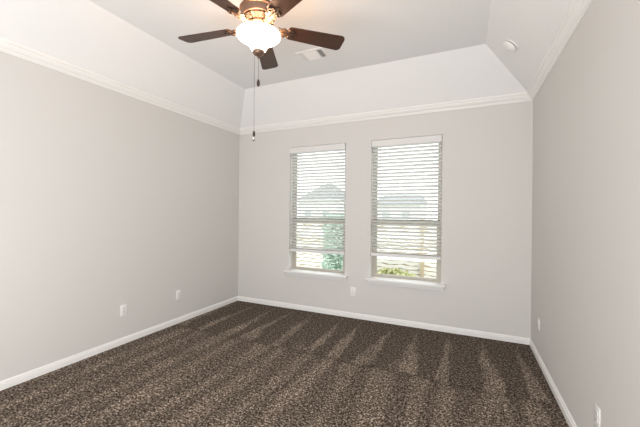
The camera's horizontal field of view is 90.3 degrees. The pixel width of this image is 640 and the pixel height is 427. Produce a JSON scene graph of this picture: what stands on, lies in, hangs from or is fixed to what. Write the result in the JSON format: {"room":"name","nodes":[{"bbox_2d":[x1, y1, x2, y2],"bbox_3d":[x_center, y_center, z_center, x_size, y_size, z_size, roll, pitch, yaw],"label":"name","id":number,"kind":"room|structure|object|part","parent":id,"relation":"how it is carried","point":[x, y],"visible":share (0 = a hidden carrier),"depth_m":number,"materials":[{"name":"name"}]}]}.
{"room":"empty bedroom","nodes":[
{"label":"empty bedroom","id":0,"kind":"room"},
{"bbox_2d":[0,51,238,380],"bbox_3d":[-2.831,-0.009,1.978,0.150,2.800,7.300,1,0,25],"label":"wall","id":1,"kind":"structure","parent":0,"point":[110,199],"depth_m":3.16,"materials":[{"name":"white paint"}]},
{"bbox_2d":[0,296,237,390],"bbox_3d":[-2.768,1.356,1.946,0.015,0.070,7.000,1,0,25],"label":"baseboard","id":2,"kind":"structure","parent":1,"relation":"attached to","point":[34,373],"depth_m":3.18,"materials":[{"name":"white paint"}]},
{"bbox_2d":[0,37,239,134],"bbox_3d":[-2.721,-1.315,1.930,0.066,0.087,7.000,1,0,25],"label":"crown molding","id":3,"kind":"structure","parent":1,"relation":"attached to","point":[7,46],"depth_m":3.13,"materials":[{"name":"white paint"}]},
{"bbox_2d":[120,304,126,316],"bbox_3d":[-2.100,1.034,3.409,0.009,0.117,0.072,1,0,25],"label":"wall outlet","id":4,"kind":"object","parent":1,"relation":"attached to","point":[123,308],"visible":1,"depth_m":3.40,"materials":[{"name":"white plastic"}]},
{"bbox_2d":[176,290,180,299],"bbox_3d":[-1.804,1.036,4.059,0.009,0.117,0.072,1,0,25],"label":"wall outlet","id":5,"kind":"object","parent":1,"relation":"attached to","point":[178,292],"visible":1,"depth_m":4.06,"materials":[{"name":"white plastic"}]},
{"bbox_2d":[0,301,568,426],"bbox_3d":[-0.964,1.439,1.123,4.283,0.060,7.300,1,0,25],"label":"floor","id":6,"kind":"structure","parent":0,"point":[238,363],"depth_m":2.69,"materials":[{"name":"brown carpet"}]},
{"bbox_2d":[0,0,572,127],"bbox_3d":[-0.937,-1.569,1.116,3.983,0.584,7.000,1,0,25],"label":"ceiling","id":7,"kind":"structure","parent":0,"point":[393,54],"depth_m":3.21,"materials":[{"name":"white paint"}]},
{"bbox_2d":[178,0,344,140],"bbox_3d":[-0.480,-1.133,2.308,1.265,1.212,1.272,1,0,25],"label":"ceiling fan","id":8,"kind":"object","parent":7,"relation":"hanging from","point":[258,32],"visible":1,"depth_m":2.27,"materials":[{"name":"brown wood"}]},
{"bbox_3d":[-0.865,-1.359,2.440,0.445,0.006,0.152,1,13,17],"label":"blade","id":9,"kind":"part","parent":8,"relation":"part of","materials":[{"name":"brown wood"}]},
{"bbox_3d":[-0.692,-1.356,1.955,0.152,0.006,0.445,16,9,33],"label":"blade","id":10,"kind":"part","parent":8,"relation":"part of","materials":[{"name":"brown wood"}]},
{"bbox_3d":[-0.446,-1.243,2.316,0.320,0.128,0.320,1,0,25],"label":"lamp shade","id":11,"kind":"part","parent":8,"relation":"part of","materials":[{"name":"white glass"}]},
{"bbox_3d":[-0.457,-1.356,2.753,0.152,0.006,0.445,-13,0,-1],"label":"blade","id":12,"kind":"part","parent":8,"relation":"part of","materials":[{"name":"brown wood"}]},
{"bbox_3d":[-0.178,-1.352,1.969,0.152,0.006,0.445,17,-10,-36],"label":"blade","id":13,"kind":"part","parent":8,"relation":"part of","materials":[{"name":"brown wood"}]},
{"bbox_3d":[-0.033,-1.351,2.462,0.445,0.006,0.152,0,-13,-19],"label":"blade","id":14,"kind":"part","parent":8,"relation":"part of","materials":[{"name":"brown wood"}]},
{"bbox_2d":[295,47,329,61],"bbox_3d":[-0.081,-1.731,3.485,0.320,0.014,0.220,1,0,25],"label":"ceiling vent","id":15,"kind":"object","parent":7,"relation":"in","point":[316,53],"visible":1,"depth_m":3.46,"materials":[{"name":"white metal"}]},
{"bbox_2d":[503,39,517,51],"bbox_3d":[1.732,-1.524,2.895,0.118,0.111,0.133,1,0,45],"label":"smoke detector","id":16,"kind":"object","parent":7,"relation":"attached to","point":[509,45],"visible":1,"depth_m":2.86,"materials":[{"name":"white plastic"}]},
{"bbox_2d":[238,101,532,337],"bbox_3d":[0.533,0.016,4.372,3.983,2.800,0.150,1,0,25],"label":"wall","id":17,"kind":"structure","parent":0,"point":[486,234],"depth_m":3.86,"materials":[{"name":"white paint"}]},
{"bbox_2d":[284,151,347,280],"bbox_3d":[-0.038,-0.027,4.592,0.980,1.895,0.220,1,0,25],"label":"window","id":18,"kind":"structure","parent":17,"relation":"in","point":[332,274],"depth_m":4.62,"materials":[{"name":"beige plastic"}]},
{"bbox_2d":[290,143,345,254],"bbox_3d":[-0.042,-0.203,4.578,0.868,1.536,0.071,1,0,25],"label":"window blind","id":19,"kind":"object","parent":18,"relation":"attached to","point":[319,149],"visible":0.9,"depth_m":4.57,"materials":[{"name":"white plastic"}]},
{"bbox_3d":[-0.046,0.545,4.586,0.864,0.041,0.054,1,0,25],"label":"rail","id":20,"kind":"part","parent":19,"relation":"part of","materials":[{"name":"white plastic"}]},
{"bbox_3d":[-0.004,-0.067,4.665,0.880,1.815,0.060,1,0,25],"label":"frame","id":21,"kind":"part","parent":18,"relation":"part of","materials":[{"name":"beige plastic"}]},
{"bbox_3d":[-0.014,0.459,4.655,0.824,0.734,0.024,1,0,25],"label":"sash","id":22,"kind":"part","parent":18,"relation":"part of","materials":[{"name":"glass"}]},
{"bbox_3d":[0.004,-0.408,4.676,0.824,1.077,0.022,1,0,25],"label":"sash","id":23,"kind":"part","parent":18,"relation":"part of","materials":[{"name":"glass"}]},
{"bbox_2d":[350,287,355,295],"bbox_3d":[0.447,1.058,4.322,0.072,0.117,0.009,1,0,25],"label":"wall outlet","id":24,"kind":"object","parent":17,"relation":"attached to","point":[352,289],"visible":1,"depth_m":4.32,"materials":[{"name":"white plastic"}]},
{"bbox_2d":[238,296,530,344],"bbox_3d":[0.487,1.381,4.300,3.983,0.070,0.015,1,0,25],"label":"baseboard","id":25,"kind":"structure","parent":17,"relation":"attached to","point":[508,338],"depth_m":4.06,"materials":[{"name":"white paint"}]},
{"bbox_2d":[239,92,531,134],"bbox_3d":[0.500,-1.291,4.271,3.983,0.087,0.066,1,0,25],"label":"crown molding","id":26,"kind":"structure","parent":17,"relation":"attached to","point":[523,96],"depth_m":4.04,"materials":[{"name":"white paint"}]},
{"bbox_2d":[365,143,444,290],"bbox_3d":[1.090,-0.016,4.077,0.980,1.895,0.220,1,0,25],"label":"window","id":27,"kind":"structure","parent":17,"relation":"in","point":[377,278],"depth_m":4.05,"materials":[{"name":"beige plastic"}]},
{"bbox_2d":[371,135,441,259],"bbox_3d":[1.086,-0.198,4.063,0.868,1.523,0.071,1,0,25],"label":"window blind","id":28,"kind":"object","parent":27,"relation":"attached to","point":[434,139],"visible":1,"depth_m":4.05,"materials":[{"name":"white plastic"}]},
{"bbox_3d":[1.082,0.543,4.071,0.864,0.041,0.054,1,0,25],"label":"rail","id":29,"kind":"part","parent":28,"relation":"part of","materials":[{"name":"white plastic"}]},
{"bbox_3d":[1.114,0.471,4.140,0.824,0.734,0.024,1,0,25],"label":"sash","id":30,"kind":"part","parent":27,"relation":"part of","materials":[{"name":"glass"}]},
{"bbox_3d":[1.132,-0.397,4.161,0.824,1.077,0.022,1,0,25],"label":"sash","id":31,"kind":"part","parent":27,"relation":"part of","materials":[{"name":"beige plastic"}]},
{"bbox_2d":[531,0,639,426],"bbox_3d":[0.928,0.028,0.261,0.150,2.800,7.300,1,0,25],"label":"wall","id":32,"kind":"structure","parent":0,"point":[585,268],"depth_m":1.82,"materials":[{"name":"white paint"}]},
{"bbox_2d":[529,339,576,426],"bbox_3d":[0.841,1.392,0.298,0.015,0.070,7.000,1,0,25],"label":"baseboard","id":33,"kind":"structure","parent":32,"relation":"attached to","point":[562,405],"depth_m":2.52,"materials":[{"name":"white paint"}]},
{"bbox_2d":[527,0,592,100],"bbox_3d":[0.842,-1.280,0.304,0.066,0.087,7.000,1,0,25],"label":"crown molding","id":34,"kind":"structure","parent":32,"relation":"attached to","point":[577,10],"depth_m":2.35,"materials":[{"name":"white paint"}]},
{"bbox_2d":[594,403,600,426],"bbox_3d":[1.496,1.097,1.720,0.009,0.117,0.072,1,0,25],"label":"wall outlet","id":35,"kind":"object","parent":32,"relation":"attached to","point":[597,412],"visible":1,"depth_m":1.71,"materials":[{"name":"white plastic"}]},
{"label":"outside","id":36,"kind":"structure","parent":0,"visible":0},
{"bbox_3d":[17.393,2.083,46.144,120.000,0.100,89.840,1,0,25],"label":"ground","id":37,"kind":"structure","parent":36,"visible":0},
{"bbox_2d":[297,183,344,217],"bbox_3d":[1.426,-1.445,50.582,7.400,6.650,9.040,1,0,25],"label":"neighbor house","id":38,"kind":"structure","parent":37,"relation":"on","point":[328,183],"depth_m":47.29,"materials":[{"name":"white brick"}]},
{"bbox_2d":[320,215,344,269],"bbox_3d":[0.532,0.998,7.588,0.967,2.030,0.718,1,0,25],"label":"hedge","id":39,"kind":"object","parent":37,"relation":"on","point":[333,260],"visible":0.19,"depth_m":7.46,"materials":[{"name":"green plant"}]},
{"bbox_2d":[296,219,436,277],"bbox_3d":[1.490,1.050,8.877,10.000,1.830,0.125,1,0,25],"label":"wooden fence","id":40,"kind":"object","parent":37,"relation":"on","point":[426,268],"visible":0.12,"depth_m":8.63,"materials":[{"name":"brown wood"}]},
{"bbox_3d":[2.665,1.062,8.321,0.090,1.830,0.090,1,0,25],"label":"post","id":41,"kind":"part","parent":40,"relation":"part of","materials":[{"name":"beige wood"}]},
{"bbox_2d":[377,267,415,276],"bbox_3d":[1.860,1.682,7.970,1.642,0.690,0.787,1,0,25],"label":"shrub","id":42,"kind":"object","parent":37,"relation":"on","point":[393,271],"visible":0.1,"depth_m":7.92,"materials":[{"name":"green plant"}]},
{"bbox_2d":[377,195,427,219],"bbox_3d":[11.878,-0.341,45.808,6.600,4.650,9.040,1,0,25],"label":"neighbor house","id":43,"kind":"structure","parent":37,"relation":"on","point":[384,195],"depth_m":42.46,"materials":[{"name":"white brick"}]},
{"bbox_3d":[8.809,0.362,42.679,1.040,1.240,0.020,1,0,25],"label":"pane","id":44,"kind":"part","parent":43,"relation":"part of","materials":[{"name":"glass"}]}
]}

